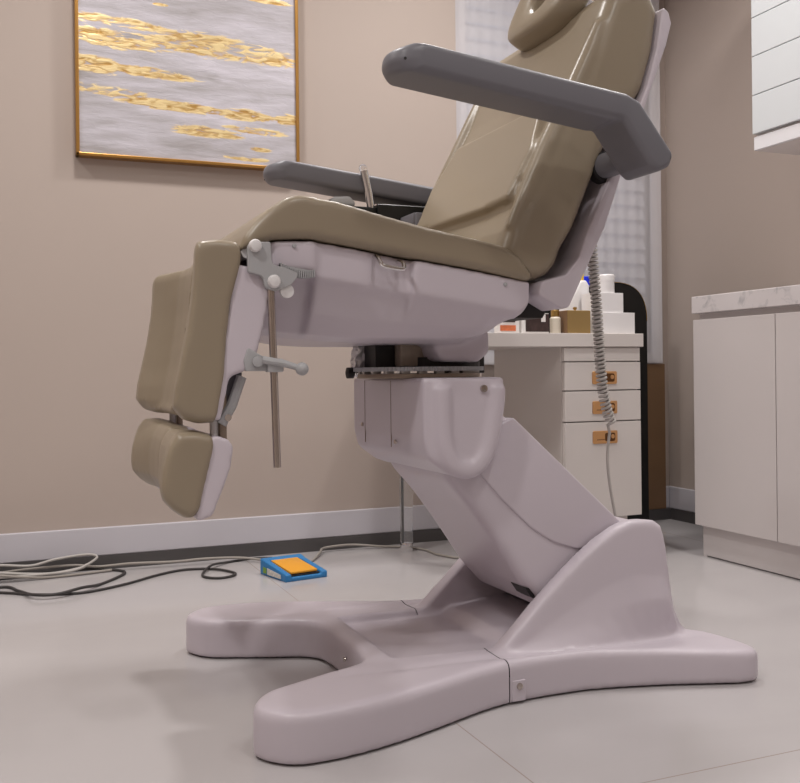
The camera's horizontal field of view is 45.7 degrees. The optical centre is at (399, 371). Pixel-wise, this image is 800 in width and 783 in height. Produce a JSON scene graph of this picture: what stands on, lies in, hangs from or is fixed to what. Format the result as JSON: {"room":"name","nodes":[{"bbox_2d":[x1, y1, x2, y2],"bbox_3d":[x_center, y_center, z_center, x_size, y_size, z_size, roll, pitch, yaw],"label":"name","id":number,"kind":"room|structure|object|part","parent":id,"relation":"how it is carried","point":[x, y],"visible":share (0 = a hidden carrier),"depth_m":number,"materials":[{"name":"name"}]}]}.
{"room":"examination room","nodes":[
{"label":"examination room","id":0,"kind":"room"},
{"bbox_2d":[0,0,668,533],"bbox_3d":[-0.887,-0.660,3.231,4.535,2.600,0.175,-1,0,-22],"label":"wall","id":1,"kind":"structure","parent":0,"point":[85,242],"depth_m":3.14,"materials":[{"name":"paint"}]},
{"bbox_2d":[74,0,299,170],"bbox_3d":[-0.704,-1.169,3.191,0.740,0.946,0.041,-1,0,-22],"label":"framed painting","id":2,"kind":"object","parent":1,"relation":"attached to","point":[203,83],"visible":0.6,"depth_m":3.18,"materials":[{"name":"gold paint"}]},
{"bbox_2d":[0,486,669,562],"bbox_3d":[-0.849,0.549,3.169,4.335,0.091,0.069,-1,0,-22],"label":"baseboard","id":3,"kind":"structure","parent":1,"relation":"attached to","point":[110,540],"depth_m":3.21,"materials":[{"name":"grey"}]},
{"bbox_2d":[455,0,662,364],"bbox_3d":[0.649,-0.970,3.790,0.952,1.875,0.035,-1,0,-22],"label":"window","id":4,"kind":"structure","parent":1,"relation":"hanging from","point":[629,245],"depth_m":3.90,"materials":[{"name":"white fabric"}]},
{"bbox_2d":[0,519,799,782],"bbox_3d":[0.129,0.679,0.802,4.535,0.100,5.790,-1,0,-22],"label":"floor","id":5,"kind":"structure","parent":0,"point":[105,686],"depth_m":1.84,"materials":[{"name":"tile"}]},
{"bbox_2d":[0,563,86,575],"bbox_3d":[-1.285,0.619,2.880,0.647,0.036,0.017,-1,0,-24],"label":"cable","id":6,"kind":"object","parent":5,"relation":"on","point":[2,573],"visible":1,"depth_m":2.93,"materials":[{"name":"grey plastic"}]},
{"bbox_2d":[0,553,97,578],"bbox_3d":[-1.265,0.611,2.899,0.659,0.062,0.058,-1,0,-22],"label":"cable","id":7,"kind":"object","parent":5,"relation":"on","point":[83,554],"visible":1,"depth_m":2.97,"materials":[{"name":"grey plastic"}]},
{"bbox_2d":[0,569,111,578],"bbox_3d":[-1.252,0.628,2.856,0.758,0.029,0.024,-1,0,-30],"label":"cable","id":8,"kind":"object","parent":5,"relation":"on","point":[105,570],"visible":1,"depth_m":2.95,"materials":[{"name":"grey plastic"}]},
{"bbox_2d":[0,568,125,596],"bbox_3d":[-1.197,0.634,2.772,0.791,0.020,0.346,-1,0,-22],"label":"cable","id":9,"kind":"object","parent":5,"relation":"on","point":[84,569],"visible":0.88,"depth_m":2.81,"materials":[{"name":"grey plastic"}]},
{"bbox_2d":[0,554,326,595],"bbox_3d":[-0.895,0.615,2.845,1.308,0.049,0.399,-1,0,-22],"label":"foot pedal","id":10,"kind":"object","parent":5,"relation":"on","point":[295,567],"visible":0.98,"depth_m":2.93,"materials":[{"name":"blue plastic"}]},
{"bbox_2d":[1,544,458,571],"bbox_3d":[-0.641,0.621,3.127,2.060,0.033,0.369,-1,0,-9],"label":"cable","id":11,"kind":"object","parent":5,"relation":"on","point":[338,545],"visible":0.74,"depth_m":3.14,"materials":[{"name":"grey plastic"}]},
{"bbox_2d":[131,0,757,764],"bbox_3d":[0.100,-0.177,2.048,1.294,1.614,0.911,-1,0,-22],"label":"chair","id":12,"kind":"object","parent":5,"relation":"on","point":[548,591],"visible":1,"depth_m":1.87,"materials":[{"name":"grey plastic"}]},
{"bbox_3d":[-0.286,0.049,1.616,0.052,0.088,0.018,-1,0,-22],"label":"angle lever","id":13,"kind":"part","parent":12,"relation":"part of","materials":[{"name":"grey paint"}]},
{"bbox_3d":[-0.295,0.038,1.628,0.048,0.106,0.006,-1,0,-22],"label":"lever plate","id":14,"kind":"part","parent":12,"relation":"part of","materials":[{"name":"grey"}]},
{"bbox_3d":[-0.243,-0.021,1.605,0.044,0.038,0.010,-1,0,-22],"label":"clamp plate","id":15,"kind":"part","parent":12,"relation":"part of","materials":[{"name":"grey paint"}]},
{"bbox_3d":[-0.214,0.002,1.615,0.022,0.320,0.013,-1,0,-22],"label":"adjuster rod","id":16,"kind":"part","parent":12,"relation":"part of","materials":[{"name":"silver metal"}]},
{"bbox_3d":[-0.204,-0.015,1.606,0.061,0.025,0.014,-1,0,-13],"label":"clamp handle","id":17,"kind":"part","parent":12,"relation":"part of","materials":[{"name":"grey paint"}]},
{"bbox_3d":[-0.078,-0.422,2.402,0.542,0.176,0.104,-1,0,-22],"label":"armrest","id":18,"kind":"part","parent":12,"relation":"part of","materials":[{"name":"grey plastic"}]},
{"bbox_3d":[-0.096,0.002,2.043,0.044,0.025,0.025,-1,0,-22],"label":"index knob","id":19,"kind":"part","parent":12,"relation":"part of","materials":[{"name":"black plastic"}]},
{"bbox_2d":[191,195,529,280],"bbox_3d":[-0.110,-0.239,1.957,0.562,0.137,0.544,-1,0,-22],"label":"seat cushion","id":20,"kind":"object","parent":12,"relation":"on","point":[315,239],"depth_m":1.70,"materials":[{"name":"beige leather"}]},
{"bbox_2d":[353,206,376,213],"bbox_3d":[-0.135,-0.395,2.364,0.140,0.018,0.110,-1,0,-22],"label":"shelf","id":21,"kind":"object","parent":12,"relation":"attached to","point":[373,209],"depth_m":2.33,"materials":[{"name":"black"}]},
{"bbox_3d":[-0.079,-0.442,2.338,0.040,0.109,0.020,-1,0,-22],"label":"holder post","id":22,"kind":"part","parent":12,"relation":"part of","materials":[{"name":"silver metal"}]},
{"bbox_3d":[-0.020,-0.196,1.708,0.056,0.031,0.048,-1,0,-22],"label":"grab handle","id":23,"kind":"part","parent":12,"relation":"part of","materials":[{"name":"silver metal"}]},
{"bbox_2d":[375,204,424,219],"bbox_3d":[-0.002,-0.395,2.424,0.168,0.037,0.140,-1,0,-22],"label":"tray","id":24,"kind":"object","parent":12,"relation":"on","point":[395,211],"depth_m":2.35,"materials":[{"name":"black plastic"}]},
{"bbox_3d":[0.022,-0.038,1.970,0.058,0.054,0.035,-1,0,-22],"label":"motor plate","id":25,"kind":"part","parent":12,"relation":"part of","materials":[{"name":"brown metal"}]},
{"bbox_2d":[400,212,421,224],"bbox_3d":[0.026,-0.306,2.329,0.030,0.152,0.115,-1,0,-22],"label":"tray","id":26,"kind":"object","parent":12,"relation":"on","point":[414,218],"depth_m":2.29,"materials":[{"name":"grey"}]},
{"bbox_3d":[0.039,0.008,2.017,0.260,0.010,0.260,-1,0,-22],"label":"swivel plate","id":27,"kind":"part","parent":12,"relation":"part of","materials":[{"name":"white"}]},
{"bbox_3d":[0.222,0.286,2.091,0.444,0.450,0.320,-1,0,-22],"label":"lift arm","id":28,"kind":"part","parent":12,"relation":"part of","materials":[{"name":"grey plastic"}]},
{"bbox_3d":[0.212,0.611,2.086,0.530,0.026,0.280,-1,0,-22],"label":"chassis plate","id":29,"kind":"part","parent":12,"relation":"part of","materials":[{"name":"black"}]},
{"bbox_3d":[0.225,-0.448,1.664,0.542,0.176,0.104,-1,0,-22],"label":"armrest","id":30,"kind":"part","parent":12,"relation":"part of","materials":[{"name":"grey plastic"}]},
{"bbox_2d":[418,0,654,280],"bbox_3d":[0.263,-0.482,2.111,0.366,0.604,0.540,-1,0,-22],"label":"cushion","id":31,"kind":"object","parent":12,"relation":"on","point":[538,191],"depth_m":1.90,"materials":[{"name":"beige leather"}]},
{"bbox_3d":[0.251,0.235,2.103,0.359,0.285,0.329,-1,0,-22],"label":"arm","id":32,"kind":"part","parent":12,"relation":"part of","materials":[{"name":"grey plastic"}]},
{"bbox_3d":[0.483,0.094,2.311,0.395,1.064,0.040,-1,0,-28],"label":"coiled cord","id":33,"kind":"part","parent":12,"relation":"part of","materials":[{"name":"grey plastic"}]},
{"bbox_2d":[397,333,642,551],"bbox_3d":[0.399,0.251,3.278,0.711,0.750,0.490,-1,0,-22],"label":"desk","id":34,"kind":"object","parent":5,"relation":"on","point":[549,379],"visible":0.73,"depth_m":3.15,"materials":[{"name":"grey wood"}]},
{"bbox_3d":[0.020,0.262,3.344,0.060,0.676,0.060,-1,0,-22],"label":"leg","id":35,"kind":"part","parent":34,"relation":"part of","materials":[{"name":"white plastic"}]},
{"bbox_2d":[494,321,518,332],"bbox_3d":[0.343,-0.155,3.051,0.082,0.062,0.022,-1,0,-22],"label":"printed box","id":36,"kind":"object","parent":34,"relation":"on","point":[513,326],"visible":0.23,"depth_m":3.04,"materials":[{"name":"white cardboard"}]},
{"bbox_2d":[500,325,515,330],"bbox_3d":[0.346,-0.141,3.041,0.056,0.018,0.002,-1,0,-22],"label":"print","id":37,"kind":"object","parent":36,"relation":"attached to","point":[502,327],"depth_m":3.04},
{"bbox_2d":[519,313,548,332],"bbox_3d":[0.435,-0.158,3.088,0.102,0.066,0.023,-1,0,-22],"label":"printed box","id":38,"kind":"object","parent":34,"relation":"on","point":[540,325],"visible":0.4,"depth_m":3.08,"materials":[{"name":"white"}]},
{"bbox_2d":[526,314,548,331],"bbox_3d":[0.446,-0.160,3.082,0.086,0.058,0.002,-1,0,-22],"label":"print","id":39,"kind":"object","parent":38,"relation":"attached to","point":[540,324],"depth_m":3.08},
{"bbox_2d":[550,310,560,332],"bbox_3d":[0.510,-0.165,3.120,0.036,0.078,0.036,-1,0,-22],"label":"bottle","id":40,"kind":"object","parent":34,"relation":"on","point":[555,320],"visible":0.79,"depth_m":3.11,"materials":[{"name":"beige plastic"}]},
{"bbox_2d":[559,307,590,332],"bbox_3d":[0.576,-0.171,3.142,0.090,0.089,0.060,-1,0,-22],"label":"tissue box","id":41,"kind":"object","parent":34,"relation":"on","point":[572,321],"visible":0.81,"depth_m":3.12,"materials":[{"name":"gold metal"}]},
{"bbox_2d":[559,274,588,310],"bbox_3d":[0.596,-0.234,3.254,0.097,0.213,0.050,-1,0,-22],"label":"tissue","id":42,"kind":"object","parent":41,"relation":"in","point":[583,287],"visible":0.21,"depth_m":3.23,"materials":[{"name":"white paper"}]},
{"bbox_2d":[584,276,589,284],"bbox_3d":[0.650,-0.231,3.330,0.032,0.206,0.032,-1,0,-22],"label":"spray bottle","id":43,"kind":"object","parent":34,"relation":"on","point":[586,278],"visible":0.12,"depth_m":3.31,"materials":[{"name":"blue plastic"}]},
{"bbox_3d":[0.667,0.013,3.142,0.296,0.091,0.018,-1,0,-22],"label":"drawer","id":44,"kind":"part","parent":34,"relation":"part of","materials":[{"name":"grey wood"}]},
{"bbox_3d":[0.668,0.112,3.142,0.296,0.098,0.018,-1,0,-22],"label":"drawer","id":45,"kind":"part","parent":34,"relation":"part of","materials":[{"name":"grey wood"}]},
{"bbox_3d":[0.670,0.322,3.142,0.296,0.315,0.018,-1,0,-22],"label":"drawer","id":46,"kind":"part","parent":34,"relation":"part of","materials":[{"name":"grey wood"}]},
{"bbox_3d":[0.677,0.117,3.132,0.096,0.042,0.007,-1,0,-22],"label":"recessed pull","id":47,"kind":"part","parent":34,"relation":"part of","materials":[{"name":"gold metal"}]},
{"bbox_3d":[0.676,0.019,3.132,0.096,0.042,0.007,-1,0,-22],"label":"recessed pull","id":48,"kind":"part","parent":34,"relation":"part of","materials":[{"name":"gold metal"}]},
{"bbox_3d":[0.678,0.215,3.132,0.096,0.042,0.007,-1,0,-22],"label":"recessed pull","id":49,"kind":"part","parent":34,"relation":"part of","materials":[{"name":"brown wood"}]},
{"bbox_2d":[581,293,634,333],"bbox_3d":[0.703,-0.196,3.216,0.155,0.137,0.090,-1,0,-22],"label":"display riser","id":50,"kind":"object","parent":34,"relation":"on","point":[615,320],"visible":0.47,"depth_m":3.18,"materials":[{"name":"white plastic"}]},
{"bbox_2d":[598,274,614,292],"bbox_3d":[0.697,-0.297,3.214,0.058,0.066,0.058,-1,0,-22],"label":"lidded jar","id":51,"kind":"object","parent":50,"relation":"on","point":[606,281],"visible":0.7,"depth_m":3.19,"materials":[{"name":"white plastic"}]},
{"bbox_3d":[0.697,-0.319,3.214,0.058,0.024,0.058,-1,0,-22],"label":"jar lid","id":52,"kind":"part","parent":51,"relation":"part of","materials":[{"name":"white"}]},
{"bbox_2d":[545,282,648,519],"bbox_3d":[0.746,0.134,3.713,0.528,0.976,0.022,-1,0,-22],"label":"board","id":53,"kind":"object","parent":5,"relation":"on","point":[633,301],"visible":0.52,"depth_m":3.79,"materials":[{"name":"black"}]},
{"bbox_3d":[0.745,-0.279,3.704,0.528,0.151,0.003,-1,0,-22],"label":"edge trim","id":54,"kind":"part","parent":53,"relation":"part of","materials":[{"name":"black metal"}]},
{"bbox_2d":[693,305,799,578],"bbox_3d":[1.644,0.205,2.182,0.428,0.815,2.384,-1,0,-22],"label":"base cabinet","id":55,"kind":"object","parent":5,"relation":"on","point":[747,362],"visible":1,"depth_m":2.97,"materials":[{"name":"grey wood"}]},
{"bbox_3d":[1.209,0.209,3.270,0.403,0.815,0.018,-1,0,-22],"label":"panel","id":56,"kind":"part","parent":55,"relation":"part of","materials":[{"name":"grey"}]},
{"bbox_3d":[1.070,0.169,3.035,0.018,0.688,0.369,-1,0,-22],"label":"door","id":57,"kind":"part","parent":55,"relation":"part of","materials":[{"name":"grey wood"}]},
{"bbox_2d":[692,285,799,313],"bbox_3d":[1.646,-0.231,2.185,0.453,0.057,2.385,-1,0,-22],"label":"countertop","id":58,"kind":"structure","parent":55,"relation":"on","point":[785,295],"depth_m":2.96,"materials":[{"name":"grey stone"}]},
{"bbox_3d":[1.212,0.167,2.692,0.018,0.688,0.369,-1,0,-22],"label":"door","id":59,"kind":"part","parent":55,"relation":"part of","materials":[{"name":"grey wood"}]},
{"bbox_2d":[664,0,799,489],"bbox_3d":[2.202,-0.694,1.554,0.100,2.600,5.390,-1,0,-22],"label":"wall","id":60,"kind":"structure","parent":0,"point":[733,208],"depth_m":3.77,"materials":[{"name":"paint"}]},
{"bbox_2d":[0,508,696,572],"bbox_3d":[0.166,0.606,0.709,4.335,0.045,5.390,-1,0,-22],"label":"trim","id":61,"kind":"structure","parent":60,"relation":"attached to","point":[427,535],"depth_m":3.29,"materials":[{"name":"grey"}]},
{"bbox_2d":[647,364,665,509],"bbox_3d":[0.929,0.271,3.914,0.395,0.606,0.012,-1,0,-22],"label":"wooden board","id":62,"kind":"object","parent":61,"relation":"on","point":[655,372],"visible":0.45,"depth_m":3.97,"materials":[{"name":"brown wood"}]},
{"bbox_2d":[669,486,694,512],"bbox_3d":[2.165,0.516,1.526,0.014,0.091,5.375,-1,0,-22],"label":"baseboard","id":63,"kind":"structure","parent":60,"relation":"attached to","point":[679,498],"depth_m":3.93,"materials":[{"name":"grey"}]},
{"bbox_2d":[751,0,799,154],"bbox_3d":[1.728,-1.161,2.146,0.317,0.856,2.242,-1,0,-22],"label":"upper cabinet","id":64,"kind":"object","parent":60,"relation":"attached to","point":[775,24],"visible":1,"depth_m":3.03,"materials":[{"name":"grey wood"}]},
{"bbox_3d":[1.595,-0.753,2.088,0.012,0.044,2.240,-1,0,-22],"label":"light rail","id":65,"kind":"part","parent":64,"relation":"part of","materials":[{"name":"white wood"}]}
]}

